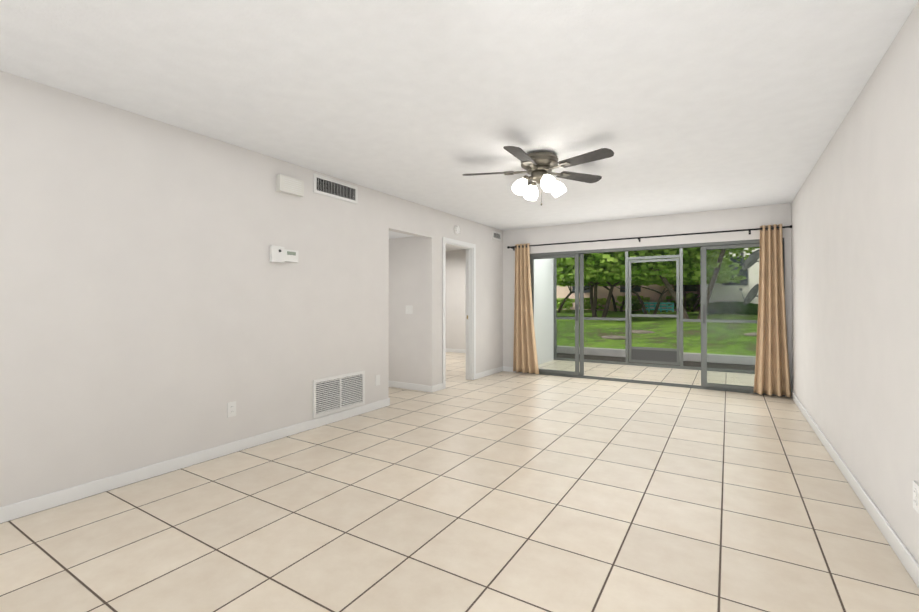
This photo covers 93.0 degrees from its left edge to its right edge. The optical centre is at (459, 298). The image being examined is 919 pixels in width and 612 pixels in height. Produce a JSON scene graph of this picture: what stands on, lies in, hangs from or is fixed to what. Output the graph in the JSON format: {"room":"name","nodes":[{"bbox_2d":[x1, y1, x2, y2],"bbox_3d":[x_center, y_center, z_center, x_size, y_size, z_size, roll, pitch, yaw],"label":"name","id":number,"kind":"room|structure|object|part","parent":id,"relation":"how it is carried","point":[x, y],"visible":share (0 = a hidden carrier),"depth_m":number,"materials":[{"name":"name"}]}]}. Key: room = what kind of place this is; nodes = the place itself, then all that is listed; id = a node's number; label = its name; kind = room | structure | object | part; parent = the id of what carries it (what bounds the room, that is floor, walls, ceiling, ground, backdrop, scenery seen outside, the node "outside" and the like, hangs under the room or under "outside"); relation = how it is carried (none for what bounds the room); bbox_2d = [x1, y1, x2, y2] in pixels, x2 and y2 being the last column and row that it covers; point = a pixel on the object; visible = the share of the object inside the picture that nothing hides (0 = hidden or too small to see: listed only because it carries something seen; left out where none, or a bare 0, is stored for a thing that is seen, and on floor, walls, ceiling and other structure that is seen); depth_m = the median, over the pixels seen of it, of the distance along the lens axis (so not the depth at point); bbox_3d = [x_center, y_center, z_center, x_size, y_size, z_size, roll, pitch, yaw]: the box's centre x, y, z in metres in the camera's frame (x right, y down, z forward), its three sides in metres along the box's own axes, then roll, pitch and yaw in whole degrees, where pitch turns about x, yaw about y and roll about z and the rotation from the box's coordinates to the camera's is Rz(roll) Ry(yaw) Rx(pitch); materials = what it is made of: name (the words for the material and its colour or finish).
{"room":"empty living room","nodes":[
{"label":"empty living room","id":0,"kind":"room"},
{"bbox_2d":[0,70,502,506],"bbox_3d":[-1.436,0.003,4.155,0.120,2.440,8.380,0,-1,32],"label":"wall","id":1,"kind":"structure","parent":0,"point":[157,305],"depth_m":3.03,"materials":[{"name":"paint"}]},
{"bbox_2d":[0,398,388,522],"bbox_3d":[-2.163,1.168,2.837,0.013,0.085,5.150,0,-1,32],"label":"baseboard","id":2,"kind":"structure","parent":1,"relation":"attached to","point":[37,504],"depth_m":3.00,"materials":[{"name":"white wood"}]},
{"bbox_2d":[227,401,235,417],"bbox_3d":[-1.795,0.871,3.441,0.010,0.115,0.070,0,-1,32],"label":"electrical outlet","id":3,"kind":"object","parent":1,"relation":"attached to","point":[231,409],"visible":1,"depth_m":3.43,"materials":[{"name":"white plastic"}]},
{"bbox_2d":[270,245,297,262],"bbox_3d":[-1.539,-0.385,3.844,0.036,0.140,0.275,0,-1,32],"label":"thermostat","id":4,"kind":"object","parent":1,"relation":"attached to","point":[279,254],"visible":1,"depth_m":3.81,"materials":[{"name":"white plastic"}]},
{"bbox_2d":[276,174,303,196],"bbox_3d":[-1.505,-1.005,3.884,0.056,0.140,0.250,0,-1,32],"label":"door chime","id":5,"kind":"object","parent":1,"relation":"attached to","point":[289,185],"visible":1,"depth_m":3.85,"materials":[{"name":"white plastic"}]},
{"bbox_2d":[313,173,357,203],"bbox_3d":[-1.230,-1.096,4.373,0.012,0.180,0.570,0,-1,32],"label":"air vent","id":6,"kind":"object","parent":1,"relation":"in","point":[329,187],"visible":1,"depth_m":4.34,"materials":[{"name":"white plastic"}]},
{"bbox_2d":[313,371,364,418],"bbox_3d":[-1.200,0.950,4.401,0.015,0.360,0.680,0,-1,32],"label":"air vent","id":7,"kind":"object","parent":1,"relation":"in","point":[334,394],"visible":1,"depth_m":4.37,"materials":[{"name":"white plastic"}]},
{"bbox_2d":[375,375,379,385],"bbox_3d":[-0.912,0.909,4.876,0.008,0.115,0.070,0,-1,32],"label":"electrical outlet plate","id":8,"kind":"object","parent":1,"relation":"attached to","point":[377,379],"visible":1,"depth_m":4.87,"materials":[{"name":"white plastic"}]},
{"bbox_2d":[432,383,442,391],"bbox_3d":[-0.296,1.195,5.868,0.013,0.085,0.250,0,-1,32],"label":"baseboard","id":9,"kind":"structure","parent":1,"relation":"attached to","point":[437,387],"depth_m":5.86,"materials":[{"name":"white wood"}]},
{"bbox_2d":[454,225,459,234],"bbox_3d":[-0.031,-0.993,6.294,0.038,0.132,0.132,0,-1,32],"label":"smoke detector","id":10,"kind":"object","parent":1,"relation":"attached to","point":[456,229],"visible":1,"depth_m":6.26,"materials":[{"name":"white plastic"}]},
{"bbox_2d":[442,237,475,388],"bbox_3d":[-0.049,0.198,6.406,0.152,2.090,0.910,0,-1,32],"label":"door frame","id":11,"kind":"structure","parent":1,"relation":"attached to","point":[471,313],"depth_m":6.71,"materials":[{"name":"white wood"}]},
{"bbox_2d":[476,366,502,378],"bbox_3d":[0.501,1.207,7.162,0.013,0.085,0.970,0,-1,32],"label":"baseboard","id":12,"kind":"structure","parent":1,"relation":"attached to","point":[488,372],"depth_m":7.13,"materials":[{"name":"white wood"}]},
{"bbox_2d":[492,230,500,240],"bbox_3d":[0.634,-1.068,7.400,0.012,0.140,0.320,0,-1,32],"label":"air vent","id":13,"kind":"object","parent":1,"relation":"in","point":[496,235],"visible":1,"depth_m":7.38,"materials":[{"name":"white plastic"}]},
{"bbox_2d":[389,231,413,238],"bbox_3d":[-1.193,-1.028,5.798,1.180,0.350,0.875,0,-1,32],"label":"ceiling","id":14,"kind":"structure","parent":0,"point":[392,235],"depth_m":5.87,"materials":[{"name":"paint"}]},
{"bbox_2d":[389,236,423,384],"bbox_3d":[-1.963,0.027,6.846,3.600,2.440,0.120,0,-1,32],"label":"wall","id":15,"kind":"structure","parent":0,"point":[406,331],"depth_m":6.02,"materials":[{"name":"paint"}]},
{"bbox_2d":[406,305,411,313],"bbox_3d":[-0.696,0.149,5.984,0.116,0.115,0.018,0,-1,32],"label":"hall light switch","id":16,"kind":"object","parent":15,"relation":"attached to","point":[408,309],"visible":1,"depth_m":5.99,"materials":[{"name":"white plastic"}]},
{"bbox_2d":[389,381,431,392],"bbox_3d":[-0.915,1.198,6.104,1.313,0.085,0.028,0,-1,32],"label":"baseboard","id":17,"kind":"structure","parent":15,"relation":"attached to","point":[410,386],"depth_m":5.95,"materials":[{"name":"white wood"}]},
{"bbox_2d":[424,208,444,385],"bbox_3d":[-0.337,0.018,5.939,0.120,2.440,0.310,0,-1,32],"label":"wall pillar","id":18,"kind":"structure","parent":0,"point":[433,311],"depth_m":5.83,"materials":[{"name":"paint"}]},
{"bbox_2d":[446,249,465,349],"bbox_3d":[0.175,0.058,10.316,3.600,2.440,0.120,0,-1,32],"label":"wall","id":19,"kind":"structure","parent":0,"point":[455,299],"depth_m":10.40,"materials":[{"name":"paint"}]},
{"bbox_2d":[446,348,465,352],"bbox_3d":[0.191,1.235,10.217,3.480,0.085,0.013,0,-1,32],"label":"baseboard","id":20,"kind":"structure","parent":19,"relation":"attached to","point":[456,350],"depth_m":10.37,"materials":[{"name":"white wood"}]},
{"bbox_2d":[0,0,917,250],"bbox_3d":[-0.692,-1.271,4.860,7.860,0.120,10.340,0,-1,32],"label":"ceiling","id":21,"kind":"structure","parent":0,"point":[681,106],"depth_m":2.50,"materials":[{"name":"paint"}]},
{"bbox_2d":[463,146,613,205],"bbox_3d":[0.663,-1.003,3.674,1.272,0.438,1.235,0,-1,32],"label":"ceiling fan","id":22,"kind":"object","parent":21,"relation":"hanging from","point":[539,166],"visible":1,"depth_m":3.62,"materials":[{"name":"grey metal"}]},
{"bbox_2d":[0,352,918,611],"bbox_3d":[-0.710,1.278,4.807,7.860,0.100,10.270,0,-1,32],"label":"floor","id":23,"kind":"structure","parent":0,"point":[504,491],"depth_m":2.39,"materials":[{"name":"tile"}]},
{"bbox_2d":[553,248,759,373],"bbox_3d":[3.578,0.038,8.081,3.800,2.440,0.065,0,-1,32],"label":"screen frame","id":24,"kind":"object","parent":23,"relation":"on","point":[659,357],"visible":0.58,"depth_m":8.05,"materials":[{"name":"silver metal"}]},
{"bbox_2d":[534,258,556,364],"bbox_3d":[1.382,0.042,8.491,0.370,2.440,1.960,0,-1,32],"label":"wall","id":25,"kind":"structure","parent":0,"point":[546,281],"depth_m":8.61,"materials":[{"name":"white paint"}]},
{"bbox_2d":[503,203,791,396],"bbox_3d":[2.493,0.024,6.586,4.260,2.440,0.120,0,-1,32],"label":"wall","id":26,"kind":"structure","parent":0,"point":[727,219],"depth_m":6.36,"materials":[{"name":"paint"}]},
{"bbox_2d":[503,366,521,372],"bbox_3d":[0.930,1.210,7.460,0.430,0.085,0.013,0,-1,32],"label":"baseboard","id":27,"kind":"structure","parent":26,"relation":"attached to","point":[507,369],"depth_m":7.51,"materials":[{"name":"white wood"}]},
{"bbox_2d":[507,224,791,396],"bbox_3d":[2.481,0.145,6.423,3.910,2.145,0.169,0,-1,32],"label":"curtain","id":28,"kind":"object","parent":26,"relation":"attached to","point":[772,375],"visible":1,"depth_m":5.56,"materials":[{"name":"fabric"}]},
{"bbox_2d":[527,238,784,396],"bbox_3d":[2.648,0.238,6.474,3.500,2.010,0.114,0,-1,32],"label":"sliding glass door","id":29,"kind":"structure","parent":26,"relation":"in","point":[711,246],"depth_m":6.32,"materials":[{"name":"silver metal"}]},
{"bbox_2d":[791,0,918,563],"bbox_3d":[2.057,-0.018,1.933,0.120,2.440,8.260,0,-1,32],"label":"wall","id":30,"kind":"structure","parent":0,"point":[855,280],"depth_m":2.45,"materials":[{"name":"paint"}]},
{"bbox_2d":[791,390,918,587],"bbox_3d":[2.032,1.161,2.008,0.013,0.085,8.140,0,-1,32],"label":"baseboard","id":31,"kind":"structure","parent":30,"relation":"attached to","point":[903,554],"depth_m":2.43,"materials":[{"name":"white wood"}]},
{"bbox_2d":[913,481,918,513],"bbox_3d":[1.934,0.840,1.849,0.010,0.115,0.070,0,-1,32],"label":"electrical outlet","id":32,"kind":"object","parent":30,"relation":"attached to","point":[915,496],"visible":1,"depth_m":1.84,"materials":[{"name":"white plastic"}]},
{"label":"outside","id":33,"kind":"structure","parent":0,"visible":0},
{"bbox_2d":[557,247,759,370],"bbox_3d":[15.928,-4.020,22.424,95.745,17.294,65.000,0,-1,32],"label":"garden","id":34,"kind":"object","parent":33,"point":[655,292],"depth_m":13.94,"materials":[{"name":"green plant"}]},
{"bbox_3d":[6.351,0.130,9.475,0.469,2.420,0.524,0,-1,32],"label":"satellite dish","id":35,"kind":"part","parent":34,"relation":"part of","materials":[{"name":"grey metal"}]}
]}

